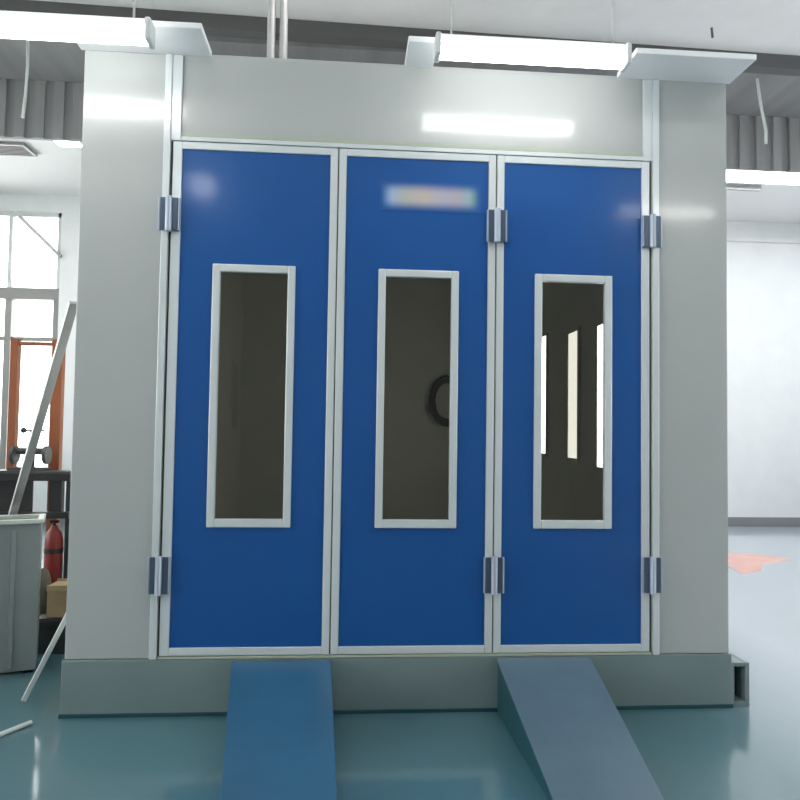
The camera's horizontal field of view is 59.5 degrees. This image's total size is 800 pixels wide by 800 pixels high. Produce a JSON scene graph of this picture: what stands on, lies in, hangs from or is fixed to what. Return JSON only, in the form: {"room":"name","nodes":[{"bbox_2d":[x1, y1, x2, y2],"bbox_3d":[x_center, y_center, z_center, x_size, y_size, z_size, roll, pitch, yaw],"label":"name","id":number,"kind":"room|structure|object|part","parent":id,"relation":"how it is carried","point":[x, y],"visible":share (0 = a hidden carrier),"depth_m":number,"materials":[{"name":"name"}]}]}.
{"room":"auto repair garage","nodes":[
{"label":"auto repair garage","id":0,"kind":"room"},
{"bbox_2d":[0,524,799,799],"bbox_3d":[1.541,2.017,4.032,19.500,0.200,17.700,1,-2,-4],"label":"floor","id":1,"kind":"structure","parent":0,"point":[752,752],"depth_m":3.84,"materials":[{"name":"teal paint"}]},
{"bbox_2d":[0,720,32,736],"bbox_3d":[-2.256,1.836,3.745,0.025,0.026,0.611,0,-3,27],"label":"pipe","id":2,"kind":"object","parent":1,"relation":"on","point":[28,723],"visible":1,"depth_m":3.92,"materials":[{"name":"white paint"}]},
{"bbox_2d":[0,514,45,672],"bbox_3d":[-3.062,1.351,4.803,1.090,1.060,0.344,2,-3,-25],"label":"storage bin","id":3,"kind":"object","parent":1,"relation":"on","point":[20,534],"visible":1,"depth_m":4.84,"materials":[{"name":"grey plastic"}]},
{"bbox_2d":[0,469,70,578],"bbox_3d":[-3.056,1.245,5.685,0.750,1.345,0.180,1,-2,-4],"label":"stand","id":4,"kind":"object","parent":1,"relation":"on","point":[8,478],"visible":0.56,"depth_m":5.67,"materials":[{"name":"black metal"}]},
{"bbox_3d":[-3.209,0.770,5.685,0.430,0.330,0.035,1,-2,-4],"label":"panel","id":5,"kind":"part","parent":4,"relation":"part of","materials":[{"name":"black metal"}]},
{"bbox_2d":[7,427,51,470],"bbox_3d":[-3.027,0.398,5.721,0.305,0.348,0.150,1,-2,-4],"label":"machine","id":6,"kind":"object","parent":4,"relation":"on","point":[14,454],"visible":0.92,"depth_m":5.69,"materials":[{"name":"grey metal"}]},
{"bbox_3d":[-3.010,0.307,5.726,0.184,0.164,0.048,1,-2,-4],"label":"lever","id":7,"kind":"part","parent":6,"relation":"part of","materials":[{"name":"black metal"}]},
{"bbox_3d":[-3.047,0.925,5.639,0.750,0.050,0.060,1,-2,-4],"label":"rail","id":8,"kind":"part","parent":4,"relation":"part of","materials":[{"name":"black metal"}]},
{"bbox_3d":[-3.047,0.582,5.713,0.750,0.019,0.180,1,-2,-4],"label":"plate","id":9,"kind":"part","parent":4,"relation":"part of","materials":[{"name":"grey metal"}]},
{"bbox_3d":[-3.043,0.621,5.651,0.750,0.060,0.060,1,-2,-4],"label":"rail","id":10,"kind":"part","parent":4,"relation":"part of","materials":[{"name":"black metal"}]},
{"bbox_3d":[-2.811,0.787,5.729,0.100,0.330,0.065,1,-2,-4],"label":"panel","id":11,"kind":"part","parent":4,"relation":"part of","materials":[{"name":"black metal"}]},
{"bbox_3d":[-2.708,1.274,5.718,0.050,1.300,0.065,1,-2,-4],"label":"leg","id":12,"kind":"part","parent":4,"relation":"part of","materials":[{"name":"black metal"}]},
{"bbox_2d":[6,338,65,532],"bbox_3d":[-3.079,0.704,5.881,0.425,2.440,0.070,1,-2,-4],"label":"door frame","id":13,"kind":"structure","parent":1,"relation":"on","point":[57,400],"depth_m":5.88,"materials":[{"name":"orange paint"}]},
{"bbox_2d":[8,301,76,514],"bbox_3d":[-2.739,0.650,5.040,0.055,2.467,2.192,3,-3,-42],"label":"leaning pole","id":14,"kind":"object","parent":1,"relation":"on","point":[70,313],"visible":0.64,"depth_m":4.65,"materials":[{"name":"metal"}]},
{"bbox_2d":[21,613,65,701],"bbox_3d":[-2.188,1.540,4.404,0.322,0.654,0.028,2,-3,-28],"label":"bar","id":15,"kind":"object","parent":1,"relation":"on","point":[56,636],"visible":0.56,"depth_m":4.37,"materials":[{"name":"white paint"}]},
{"bbox_2d":[38,611,65,653],"bbox_3d":[-2.567,1.782,5.378,0.620,0.260,0.262,1,-2,-4],"label":"crate","id":16,"kind":"object","parent":1,"relation":"on","point":[48,627],"visible":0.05,"depth_m":5.25,"materials":[{"name":"black plastic"}]},
{"bbox_2d":[40,568,51,614],"bbox_3d":[-2.744,1.468,5.379,0.129,0.358,0.151,1,-2,-4],"label":"sack","id":17,"kind":"object","parent":16,"relation":"on","point":[45,576],"visible":0.51,"depth_m":5.33,"materials":[{"name":"beige fabric"}]},
{"bbox_2d":[46,579,66,617],"bbox_3d":[-2.516,1.525,5.394,0.325,0.254,0.204,1,-2,-4],"label":"cardboard box","id":18,"kind":"object","parent":16,"relation":"on","point":[56,591],"visible":0.45,"depth_m":5.30,"materials":[{"name":"brown cardboard"}]},
{"bbox_2d":[44,520,63,582],"bbox_3d":[-2.819,1.450,5.685,0.146,0.942,0.146,1,-2,-4],"label":"fire extinguisher","id":19,"kind":"object","parent":1,"relation":"on","point":[54,541],"visible":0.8,"depth_m":5.64,"materials":[{"name":"red paint"}]},
{"bbox_2d":[220,660,336,799],"bbox_3d":[-0.631,1.703,3.548,0.590,0.325,1.349,1,-2,-7],"label":"ramp","id":20,"kind":"object","parent":1,"relation":"on","point":[280,745],"visible":1,"depth_m":3.56,"materials":[{"name":"blue paint"}]},
{"bbox_2d":[58,20,756,718],"bbox_3d":[-0.086,-0.015,7.298,4.236,4.078,6.507,1,-2,-4],"label":"booth","id":21,"kind":"object","parent":1,"relation":"on","point":[281,261],"depth_m":4.37,"materials":[{"name":"paint"}]},
{"bbox_3d":[-1.717,-0.300,4.272,0.491,3.685,0.080,1,-2,-4],"label":"panel","id":22,"kind":"part","parent":21,"relation":"part of","materials":[{"name":"grey paint"}]},
{"bbox_3d":[-1.419,-0.291,4.277,0.102,3.677,0.092,1,-2,-4],"label":"corner trim","id":23,"kind":"part","parent":21,"relation":"part of","materials":[{"name":"metal"}]},
{"bbox_2d":[230,360,238,430],"bbox_3d":[-2.268,-0.052,9.610,0.028,0.960,0.420,1,-2,-4],"label":"wall light","id":24,"kind":"object","parent":21,"relation":"attached to","point":[234,363],"depth_m":9.47,"materials":[{"name":"grey"}]},
{"bbox_3d":[-0.914,-0.022,4.301,1.010,3.122,0.058,1,-2,-4],"label":"door frame","id":25,"kind":"part","parent":21,"relation":"part of","materials":[{"name":"metal"}]},
{"bbox_3d":[-0.914,-0.022,4.306,0.914,3.062,0.042,1,-2,-4],"label":"door","id":26,"kind":"part","parent":21,"relation":"part of","materials":[{"name":"blue paint"}]},
{"bbox_2d":[267,0,287,58],"bbox_3d":[-0.997,-2.997,5.697,0.190,1.719,0.160,1,-2,-4],"label":"vent pipe","id":27,"kind":"object","parent":21,"relation":"on","point":[271,18],"visible":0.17,"depth_m":5.67,"materials":[{"name":"metal"}]},
{"bbox_3d":[0.062,1.566,4.328,3.040,0.012,0.104,1,-2,-4],"label":"door sill","id":28,"kind":"part","parent":21,"relation":"part of","materials":[{"name":"grey metal"}]},
{"bbox_3d":[0.109,-1.582,4.443,2.924,0.027,0.072,1,-2,-4],"label":"header rail","id":29,"kind":"part","parent":21,"relation":"part of","materials":[{"name":"metal"}]},
{"bbox_3d":[-0.130,-2.016,7.575,4.064,0.060,6.110,1,-2,-4],"label":"roof panel","id":30,"kind":"part","parent":21,"relation":"part of","materials":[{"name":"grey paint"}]},
{"bbox_3d":[0.107,-1.864,4.473,3.030,0.490,0.074,1,-2,-4],"label":"header panel","id":31,"kind":"part","parent":21,"relation":"part of","materials":[{"name":"grey paint"}]},
{"bbox_3d":[0.092,-0.005,4.380,0.896,3.062,0.042,1,-2,-4],"label":"door","id":32,"kind":"part","parent":21,"relation":"part of","materials":[{"name":"blue paint"}]},
{"bbox_3d":[0.092,-0.005,4.376,0.992,3.122,0.058,1,-2,-4],"label":"door frame","id":33,"kind":"part","parent":21,"relation":"part of","materials":[{"name":"metal"}]},
{"bbox_3d":[0.130,-2.129,4.292,0.180,0.035,0.299,1,-2,-4],"label":"mounting plate","id":34,"kind":"part","parent":21,"relation":"part of","materials":[{"name":"white paint"}]},
{"bbox_3d":[0.708,0.016,10.456,0.572,0.770,0.172,1,-2,-4],"label":"hose coil","id":35,"kind":"part","parent":21,"relation":"part of","materials":[{"name":"black rubber"}]},
{"bbox_2d":[541,332,548,456],"bbox_3d":[1.727,-0.063,8.414,0.030,1.480,0.340,1,-2,-4],"label":"wall light","id":36,"kind":"object","parent":21,"relation":"attached to","point":[545,335],"depth_m":8.31,"materials":[{"name":"white"}]},
{"bbox_3d":[1.092,0.013,4.454,0.899,3.062,0.042,1,-2,-4],"label":"door","id":37,"kind":"part","parent":21,"relation":"part of","materials":[{"name":"blue paint"}]},
{"bbox_3d":[1.092,0.013,4.450,0.995,3.122,0.058,1,-2,-4],"label":"door frame","id":38,"kind":"part","parent":21,"relation":"part of","materials":[{"name":"metal"}]},
{"bbox_2d":[566,326,580,462],"bbox_3d":[1.809,-0.053,7.295,0.030,1.390,0.380,1,-2,-4],"label":"wall light","id":39,"kind":"object","parent":21,"relation":"attached to","point":[573,419],"depth_m":7.26,"materials":[{"name":"white"}]},
{"bbox_2d":[595,320,602,471],"bbox_3d":[1.872,-0.041,6.447,0.030,1.400,0.330,1,-2,-4],"label":"wall light","id":40,"kind":"object","parent":21,"relation":"attached to","point":[599,324],"depth_m":6.53,"materials":[{"name":"white"}]},
{"bbox_3d":[1.598,-0.239,4.501,0.102,3.677,0.092,1,-2,-4],"label":"corner trim","id":41,"kind":"part","parent":21,"relation":"part of","materials":[{"name":"metal"}]},
{"bbox_3d":[1.880,-0.237,4.538,0.463,3.685,0.080,1,-2,-4],"label":"panel","id":42,"kind":"part","parent":21,"relation":"part of","materials":[{"name":"grey paint"}]},
{"bbox_2d":[496,657,663,799],"bbox_3d":[0.932,1.728,3.664,0.590,0.329,1.315,1,-2,-4],"label":"ramp","id":43,"kind":"object","parent":1,"relation":"on","point":[560,714],"visible":1,"depth_m":3.66,"materials":[{"name":"blue paint"}]},
{"bbox_3d":[0.667,1.731,3.674,0.014,0.317,1.256,1,-2,-5],"label":"plate","id":44,"kind":"part","parent":43,"relation":"part of","materials":[{"name":"teal metal"}]},
{"bbox_2d":[728,552,791,573],"bbox_3d":[4.551,2.180,9.439,1.671,0.002,0.871,3,-3,-44],"label":"floor marking","id":45,"kind":"object","parent":1,"relation":"on","point":[743,563],"depth_m":9.48,"materials":[{"name":"paint"}]},
{"bbox_2d":[0,0,799,222],"bbox_3d":[1.622,-3.608,4.262,19.500,0.940,17.700,1,-2,-4],"label":"ceiling","id":46,"kind":"structure","parent":0,"point":[55,93],"depth_m":7.47,"materials":[{"name":"white paint"}]},
{"bbox_2d":[0,141,36,156],"bbox_3d":[-5.799,-3.676,10.233,0.780,0.049,0.440,1,-2,-4],"label":"ceiling vent","id":47,"kind":"object","parent":46,"relation":"in","point":[7,148],"visible":1,"depth_m":10.23,"materials":[{"name":"grey metal"}]},
{"bbox_2d":[0,145,31,154],"bbox_3d":[-5.799,-3.676,10.223,0.700,0.040,0.330,1,-2,-4],"label":"grille","id":48,"kind":"object","parent":47,"relation":"attached to","point":[4,149],"depth_m":10.25,"materials":[{"name":"grey metal"}]},
{"bbox_2d":[21,40,28,117],"bbox_3d":[-3.846,-3.306,7.203,0.070,0.823,0.054,0,-3,29],"label":"hanging cable","id":49,"kind":"object","parent":46,"relation":"hanging from","point":[27,41],"visible":0.88,"depth_m":7.20,"materials":[{"name":"white paint"}]},
{"bbox_2d":[52,141,81,147],"bbox_3d":[-4.716,-3.692,9.963,0.400,0.090,0.300,1,-2,-4],"label":"lamp","id":50,"kind":"object","parent":46,"relation":"attached to","point":[66,144],"visible":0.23,"depth_m":10.00,"materials":[{"name":"white paint"}]},
{"bbox_2d":[0,0,155,49],"bbox_3d":[-1.979,-2.955,3.846,1.268,1.983,0.120,1,-2,-4],"label":"ceiling lamp","id":51,"kind":"object","parent":46,"relation":"hanging from","point":[13,24],"visible":1,"depth_m":3.79,"materials":[{"name":"white paint"}]},
{"bbox_2d":[0,15,147,45],"bbox_3d":[-1.993,-2.011,3.807,1.200,0.093,0.115,1,-2,-4],"label":"diffuser","id":52,"kind":"object","parent":51,"relation":"attached to","point":[26,27],"depth_m":3.78,"materials":[{"name":"white plastic"}]},
{"bbox_3d":[-1.450,-3.011,3.888,0.013,1.852,0.013,0,-2,18],"label":"suspension rod","id":53,"kind":"part","parent":51,"relation":"part of","materials":[{"name":"metal"}]},
{"bbox_2d":[0,0,799,75],"bbox_3d":[1.398,-3.687,7.309,19.106,0.160,0.140,1,-2,-6],"label":"beam","id":54,"kind":"structure","parent":46,"relation":"attached to","point":[223,25],"depth_m":7.02,"materials":[{"name":"grey metal"}]},
{"bbox_3d":[1.137,-3.597,10.799,19.100,0.039,4.200,1,-2,-4],"label":"white ceiling panel","id":55,"kind":"part","parent":46,"relation":"part of","materials":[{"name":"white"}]},
{"bbox_2d":[434,0,631,72],"bbox_3d":[0.773,-2.912,4.050,1.128,1.973,0.120,1,-2,-4],"label":"ceiling lamp","id":56,"kind":"object","parent":46,"relation":"hanging from","point":[450,47],"visible":1,"depth_m":3.98,"materials":[{"name":"white paint"}]},
{"bbox_3d":[0.305,-2.985,4.018,0.013,1.842,0.013,0,-2,18],"label":"suspension rod","id":57,"kind":"part","parent":56,"relation":"part of","materials":[{"name":"metal"}]},
{"bbox_2d":[440,38,625,69],"bbox_3d":[0.759,-1.972,4.012,1.060,0.093,0.115,1,-2,-4],"label":"diffuser","id":58,"kind":"object","parent":56,"relation":"attached to","point":[487,50],"depth_m":3.97,"materials":[{"name":"white plastic"}]},
{"bbox_3d":[1.243,-2.969,4.088,0.013,1.842,0.013,0,-2,18],"label":"suspension rod","id":59,"kind":"part","parent":56,"relation":"part of","materials":[{"name":"metal"}]},
{"bbox_2d":[726,184,760,191],"bbox_3d":[5.432,-3.448,11.345,0.850,0.090,0.060,1,-2,-4],"label":"rail","id":60,"kind":"object","parent":46,"relation":"attached to","point":[735,187],"visible":0.56,"depth_m":11.33,"materials":[{"name":"metal"}]},
{"bbox_2d":[755,78,767,143],"bbox_3d":[4.022,-3.215,7.788,0.132,0.732,0.032,1,-2,-4],"label":"hanging cable","id":61,"kind":"object","parent":46,"relation":"hanging from","point":[756,79],"visible":1,"depth_m":7.78,"materials":[{"name":"white paint"}]},
{"bbox_2d":[726,170,799,185],"bbox_3d":[5.614,-3.505,10.859,1.620,0.090,0.620,1,-2,-4],"label":"lamp","id":62,"kind":"object","parent":46,"relation":"attached to","point":[732,176],"visible":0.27,"depth_m":10.91,"materials":[{"name":"white paint"}]},
{"bbox_3d":[5.614,-3.505,10.859,1.620,0.090,0.620,1,-2,-4],"label":"frame","id":63,"kind":"part","parent":62,"relation":"part of","materials":[{"name":"white paint"}]},
{"bbox_2d":[0,193,799,516],"bbox_3d":[0.932,-0.633,12.873,19.100,5.800,0.200,1,-2,-4],"label":"wall","id":64,"kind":"structure","parent":0,"point":[763,279],"depth_m":13.19,"materials":[{"name":"white paint"}]},
{"bbox_2d":[0,211,61,468],"bbox_3d":[-7.200,-0.976,12.258,2.380,4.700,0.160,1,-2,-4],"label":"window","id":65,"kind":"structure","parent":64,"relation":"in","point":[10,293],"depth_m":12.27,"materials":[{"name":"white paint"}]},
{"bbox_2d":[18,215,61,257],"bbox_3d":[-6.317,-2.869,12.289,0.762,0.733,0.050,1,-2,-4],"label":"brace","id":66,"kind":"object","parent":64,"relation":"attached to","point":[20,217],"visible":1,"depth_m":12.27,"materials":[{"name":"metal"}]},
{"bbox_2d":[43,517,799,526],"bbox_3d":[2.036,2.195,12.727,16.820,0.170,0.030,1,-2,-4],"label":"baseboard","id":67,"kind":"structure","parent":64,"relation":"attached to","point":[732,521],"depth_m":13.06,"materials":[{"name":"grey"}]},
{"bbox_2d":[727,236,799,243],"bbox_3d":[6.212,-3.044,13.234,8.600,0.080,0.060,1,-2,-4],"label":"trim","id":68,"kind":"structure","parent":64,"relation":"attached to","point":[730,239],"depth_m":13.26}
]}

